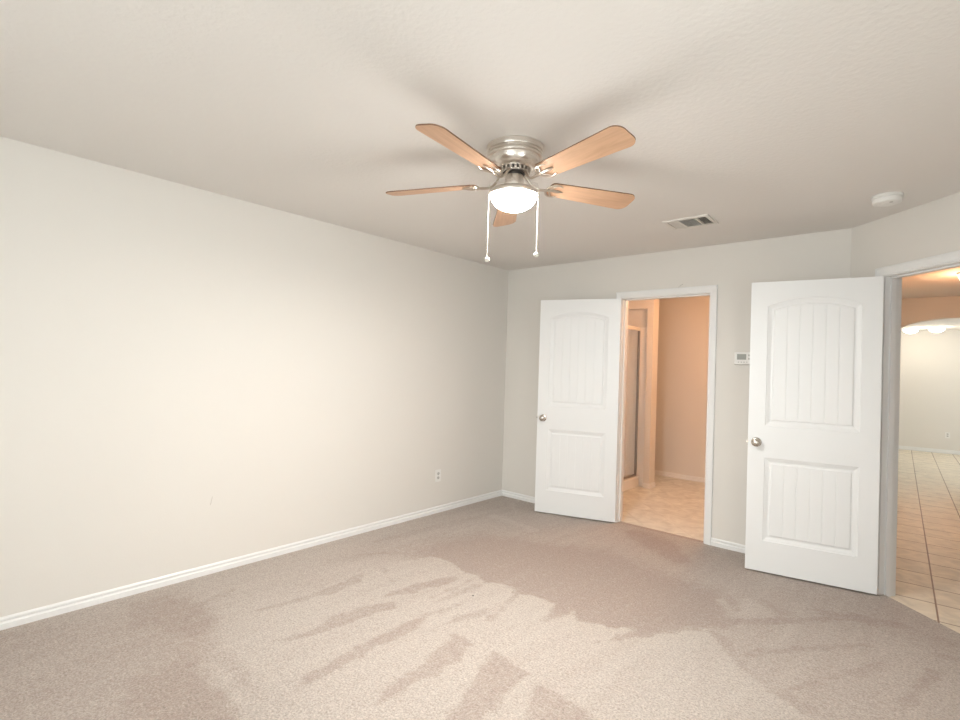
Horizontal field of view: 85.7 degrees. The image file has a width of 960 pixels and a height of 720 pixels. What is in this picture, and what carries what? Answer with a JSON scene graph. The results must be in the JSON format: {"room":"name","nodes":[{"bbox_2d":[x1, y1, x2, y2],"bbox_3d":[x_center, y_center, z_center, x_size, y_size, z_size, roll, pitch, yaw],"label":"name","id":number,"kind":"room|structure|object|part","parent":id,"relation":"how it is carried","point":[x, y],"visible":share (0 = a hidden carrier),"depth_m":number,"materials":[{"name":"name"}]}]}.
{"room":"empty bedroom","nodes":[
{"label":"empty bedroom","id":0,"kind":"room"},
{"bbox_2d":[0,136,508,616],"bbox_3d":[-1.763,0.154,3.350,0.117,2.490,6.330,1,-1,41],"label":"wall","id":1,"kind":"structure","parent":0,"point":[191,377],"depth_m":3.28,"materials":[{"name":"paint"}]},
{"bbox_2d":[0,490,534,630],"bbox_3d":[-1.273,1.352,2.878,1.281,0.066,6.100,1,-1,41],"label":"baseboard","id":2,"kind":"structure","parent":1,"relation":"attached to","point":[40,613],"depth_m":3.34,"materials":[{"name":"white paint"}]},
{"bbox_2d":[435,469,440,481],"bbox_3d":[-0.393,1.087,4.863,0.008,0.116,0.072,1,-1,41],"label":"wall outlet","id":3,"kind":"object","parent":1,"relation":"attached to","point":[437,472],"visible":1,"depth_m":4.86,"materials":[{"name":"white plastic"}]},
{"bbox_2d":[0,0,959,298],"bbox_3d":[3.644,-0.929,4.828,7.100,0.100,15.565,1,-1,41],"label":"ceiling","id":4,"kind":"structure","parent":0,"point":[765,119],"depth_m":2.08,"materials":[{"name":"white paint"}]},
{"bbox_2d":[386,123,635,261],"bbox_3d":[0.152,-0.740,2.447,1.271,0.566,1.254,1,-1,41],"label":"ceiling fan","id":5,"kind":"object","parent":4,"relation":"hanging from","point":[514,158],"visible":1,"depth_m":2.38,"materials":[{"name":"brown wood"}]},
{"bbox_3d":[-0.243,-0.855,2.606,0.477,0.006,0.140,1,10,16],"label":"blade","id":6,"kind":"part","parent":5,"relation":"part of","materials":[{"name":"brown wood"}]},
{"bbox_3d":[-0.075,-0.872,2.137,0.140,0.006,0.477,16,6,34],"label":"blade","id":7,"kind":"part","parent":5,"relation":"part of","materials":[{"name":"brown wood"}]},
{"bbox_3d":[0.076,-0.665,2.448,0.086,0.366,0.003,2,-1,-23],"label":"pull chain","id":8,"kind":"part","parent":5,"relation":"part of","materials":[{"name":"beige"}]},
{"bbox_3d":[0.151,-0.831,2.909,0.140,0.006,0.477,-11,-2,-2],"label":"blade","id":9,"kind":"part","parent":5,"relation":"part of","materials":[{"name":"brown wood"}]},
{"bbox_3d":[0.160,-0.750,2.485,0.217,0.073,0.217,1,-1,41],"label":"lamp shade","id":10,"kind":"part","parent":5,"relation":"part of","materials":[{"name":"white glass"}]},
{"bbox_3d":[0.234,-0.674,2.442,0.083,0.338,0.004,1,-1,30],"label":"pull chain","id":11,"kind":"part","parent":5,"relation":"part of","materials":[{"name":"beige"}]},
{"bbox_3d":[0.422,-0.858,2.151,0.140,0.006,0.477,20,-13,-36],"label":"blade","id":12,"kind":"part","parent":5,"relation":"part of","materials":[{"name":"brown wood"}]},
{"bbox_3d":[0.562,-0.833,2.628,0.477,0.006,0.140,2,-16,-20],"label":"blade","id":13,"kind":"part","parent":5,"relation":"part of","materials":[{"name":"brown wood"}]},
{"bbox_2d":[662,214,718,229],"bbox_3d":[1.469,-0.959,3.612,0.304,0.012,0.236,1,-1,41],"label":"ceiling vent","id":14,"kind":"object","parent":4,"relation":"in","point":[701,220],"visible":1,"depth_m":3.60,"materials":[{"name":"white metal"}]},
{"bbox_2d":[871,192,903,206],"bbox_3d":[2.345,-0.921,2.979,0.148,0.049,0.148,1,-1,41],"label":"smoke detector","id":15,"kind":"object","parent":4,"relation":"attached to","point":[888,198],"visible":1,"depth_m":2.94,"materials":[{"name":"white plastic"}]},
{"bbox_2d":[0,496,959,719],"bbox_3d":[-0.239,1.400,2.019,3.970,0.001,6.155,1,-1,41],"label":"floor","id":16,"kind":"structure","parent":0,"point":[566,617],"depth_m":2.63,"materials":[{"name":"carpet"}]},
{"bbox_2d":[628,299,658,483],"bbox_3d":[1.683,0.304,6.621,1.125,2.480,0.160,1,-1,41],"label":"wall","id":17,"kind":"structure","parent":0,"point":[641,313],"depth_m":6.23,"materials":[{"name":"paint"}]},
{"bbox_2d":[643,482,654,488],"bbox_3d":[2.044,1.512,6.249,0.085,0.066,0.175,1,-1,41],"label":"baseboard","id":18,"kind":"structure","parent":17,"relation":"attached to","point":[645,485],"depth_m":6.20,"materials":[{"name":"white paint"}]},
{"bbox_2d":[502,228,851,544],"bbox_3d":[1.436,0.274,4.687,3.212,2.490,0.120,1,-1,41],"label":"wall","id":19,"kind":"structure","parent":0,"point":[733,267],"depth_m":4.21,"materials":[{"name":"paint"}]},
{"bbox_2d":[535,298,622,521],"bbox_3d":[0.912,0.447,4.857,0.778,2.033,0.163,1,-1,23],"label":"door","id":20,"kind":"structure","parent":19,"relation":"in","point":[578,413],"depth_m":4.84,"materials":[{"name":"white paint"}]},
{"bbox_3d":[0.595,0.554,4.935,0.066,0.066,0.064,1,-1,23],"label":"knob","id":21,"kind":"part","parent":20,"relation":"part of","materials":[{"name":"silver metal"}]},
{"bbox_2d":[616,285,717,544],"bbox_3d":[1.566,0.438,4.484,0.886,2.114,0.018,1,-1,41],"label":"trim","id":22,"kind":"structure","parent":19,"relation":"attached to","point":[712,289],"depth_m":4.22,"materials":[{"name":"white paint"}]},
{"bbox_2d":[711,538,744,552],"bbox_3d":[2.261,1.478,3.825,0.145,0.066,1.052,2,-1,-41],"label":"baseboard","id":23,"kind":"structure","parent":19,"relation":"attached to","point":[715,542],"depth_m":4.09,"materials":[{"name":"white paint"}]},
{"bbox_2d":[734,352,749,364],"bbox_3d":[2.075,-0.013,4.055,0.148,0.099,0.029,1,-1,41],"label":"thermostat","id":24,"kind":"object","parent":19,"relation":"attached to","point":[740,358],"visible":0.87,"depth_m":4.06,"materials":[{"name":"white plastic"}]},
{"bbox_2d":[655,296,709,477],"bbox_3d":[2.858,0.348,6.777,2.930,2.490,0.115,1,-1,41],"label":"wall","id":25,"kind":"structure","parent":0,"point":[683,330],"depth_m":6.85,"materials":[{"name":"paint"}]},
{"bbox_2d":[655,470,704,482],"bbox_3d":[2.910,1.544,6.597,2.350,0.066,0.015,1,-1,41],"label":"baseboard","id":26,"kind":"structure","parent":25,"relation":"attached to","point":[657,472],"depth_m":6.82,"materials":[{"name":"white paint"}]},
{"bbox_2d":[622,449,959,632],"bbox_3d":[5.232,1.673,6.725,6.900,0.052,10.360,1,-1,41],"label":"floor","id":27,"kind":"structure","parent":0,"point":[928,501],"depth_m":5.03,"materials":[{"name":"tile"}]},
{"bbox_2d":[623,475,638,490],"bbox_3d":[1.394,1.450,5.771,0.135,0.123,1.499,1,-1,41],"label":"shower curb","id":28,"kind":"object","parent":27,"relation":"on","point":[629,483],"visible":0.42,"depth_m":6.13,"materials":[{"name":"white tile"}]},
{"bbox_2d":[624,325,640,478],"bbox_3d":[1.444,0.484,5.772,0.030,1.809,1.485,1,-1,41],"label":"shower door","id":29,"kind":"structure","parent":28,"relation":"on","point":[638,329],"depth_m":6.32,"materials":[{"name":"silver metal"}]},
{"bbox_3d":[1.472,-0.400,5.784,0.030,0.040,1.485,1,-1,41],"label":"header rail","id":30,"kind":"part","parent":29,"relation":"part of","materials":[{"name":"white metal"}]},
{"bbox_3d":[1.923,0.517,6.327,0.026,1.750,0.018,1,-1,41],"label":"jamb post","id":31,"kind":"part","parent":29,"relation":"part of","materials":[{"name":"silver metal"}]},
{"bbox_2d":[624,327,646,485],"bbox_3d":[1.133,0.536,6.048,1.046,1.935,1.520,1,-1,41],"label":"shower surround","id":32,"kind":"object","parent":27,"relation":"on","point":[632,339],"visible":0.2,"depth_m":6.37,"materials":[{"name":"white"}]},
{"bbox_2d":[851,192,959,277],"bbox_3d":[2.684,0.291,2.981,0.115,2.490,1.398,2,-1,-4],"label":"wall","id":33,"kind":"structure","parent":0,"point":[932,228],"depth_m":3.20,"materials":[{"name":"paint"}]},
{"bbox_2d":[745,276,883,594],"bbox_3d":[2.245,0.471,3.512,0.772,2.033,0.163,1,-1,31],"label":"door","id":34,"kind":"structure","parent":33,"relation":"in","point":[815,377],"depth_m":3.48,"materials":[{"name":"white paint"}]},
{"bbox_3d":[1.940,0.579,3.634,0.066,0.066,0.064,1,-1,31],"label":"knob","id":35,"kind":"part","parent":34,"relation":"part of","materials":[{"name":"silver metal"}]},
{"bbox_2d":[895,290,901,594],"bbox_3d":[2.748,0.454,2.944,0.018,2.114,0.934,2,-1,-4],"label":"trim","id":36,"kind":"structure","parent":33,"relation":"attached to","point":[901,290],"depth_m":3.35,"materials":[{"name":"white paint"}]},
{"bbox_2d":[875,250,959,596],"bbox_3d":[2.680,0.482,2.938,0.115,2.087,0.848,2,-1,-4],"label":"trim","id":37,"kind":"structure","parent":33,"relation":"attached to","point":[890,372],"depth_m":3.34,"materials":[{"name":"white paint"}]},
{"bbox_2d":[899,330,959,450],"bbox_3d":[8.959,0.590,10.246,5.911,2.490,0.170,1,-1,39],"label":"wall","id":38,"kind":"structure","parent":0,"point":[929,405],"depth_m":10.20,"materials":[{"name":"paint"}]},
{"bbox_2d":[899,445,959,454],"bbox_3d":[8.861,1.778,10.159,5.665,0.082,0.016,1,-1,39],"label":"baseboard","id":39,"kind":"structure","parent":38,"relation":"attached to","point":[900,447],"depth_m":10.17,"materials":[{"name":"white paint"}]},
{"bbox_2d":[945,432,949,437],"bbox_3d":[9.058,1.455,10.017,0.072,0.116,0.008,1,-1,38],"label":"wall outlet","id":40,"kind":"object","parent":38,"relation":"attached to","point":[947,434],"visible":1,"depth_m":10.02,"materials":[{"name":"white plastic"}]},
{"bbox_2d":[901,296,959,327],"bbox_3d":[5.748,0.437,6.528,5.900,2.490,0.140,1,-1,41],"label":"wall","id":41,"kind":"structure","parent":0,"point":[913,310],"depth_m":6.54,"materials":[{"name":"paint"}]},
{"bbox_2d":[901,319,959,330],"bbox_3d":[7.346,-0.680,8.350,5.680,0.063,4.625,1,-1,41],"label":"ceiling","id":42,"kind":"structure","parent":0,"point":[950,324],"depth_m":9.09,"materials":[{"name":"white paint"}]},
{"bbox_2d":[902,328,919,333],"bbox_3d":[8.167,-0.552,9.807,0.262,0.100,0.262,1,-1,41],"label":"ceiling light","id":43,"kind":"object","parent":42,"relation":"attached to","point":[906,330],"visible":1,"depth_m":9.74,"materials":[{"name":"white glass"}]},
{"bbox_2d":[927,326,945,331],"bbox_3d":[8.329,-0.552,9.429,0.262,0.100,0.262,1,-1,41],"label":"ceiling light","id":44,"kind":"object","parent":42,"relation":"attached to","point":[935,328],"visible":1,"depth_m":9.35,"materials":[{"name":"white glass"}]},
{"bbox_3d":[8.329,-0.542,9.429,0.238,0.080,0.238,1,-1,41],"label":"lamp shade","id":45,"kind":"part","parent":44,"relation":"part of","materials":[{"name":"white glass"}]}
]}

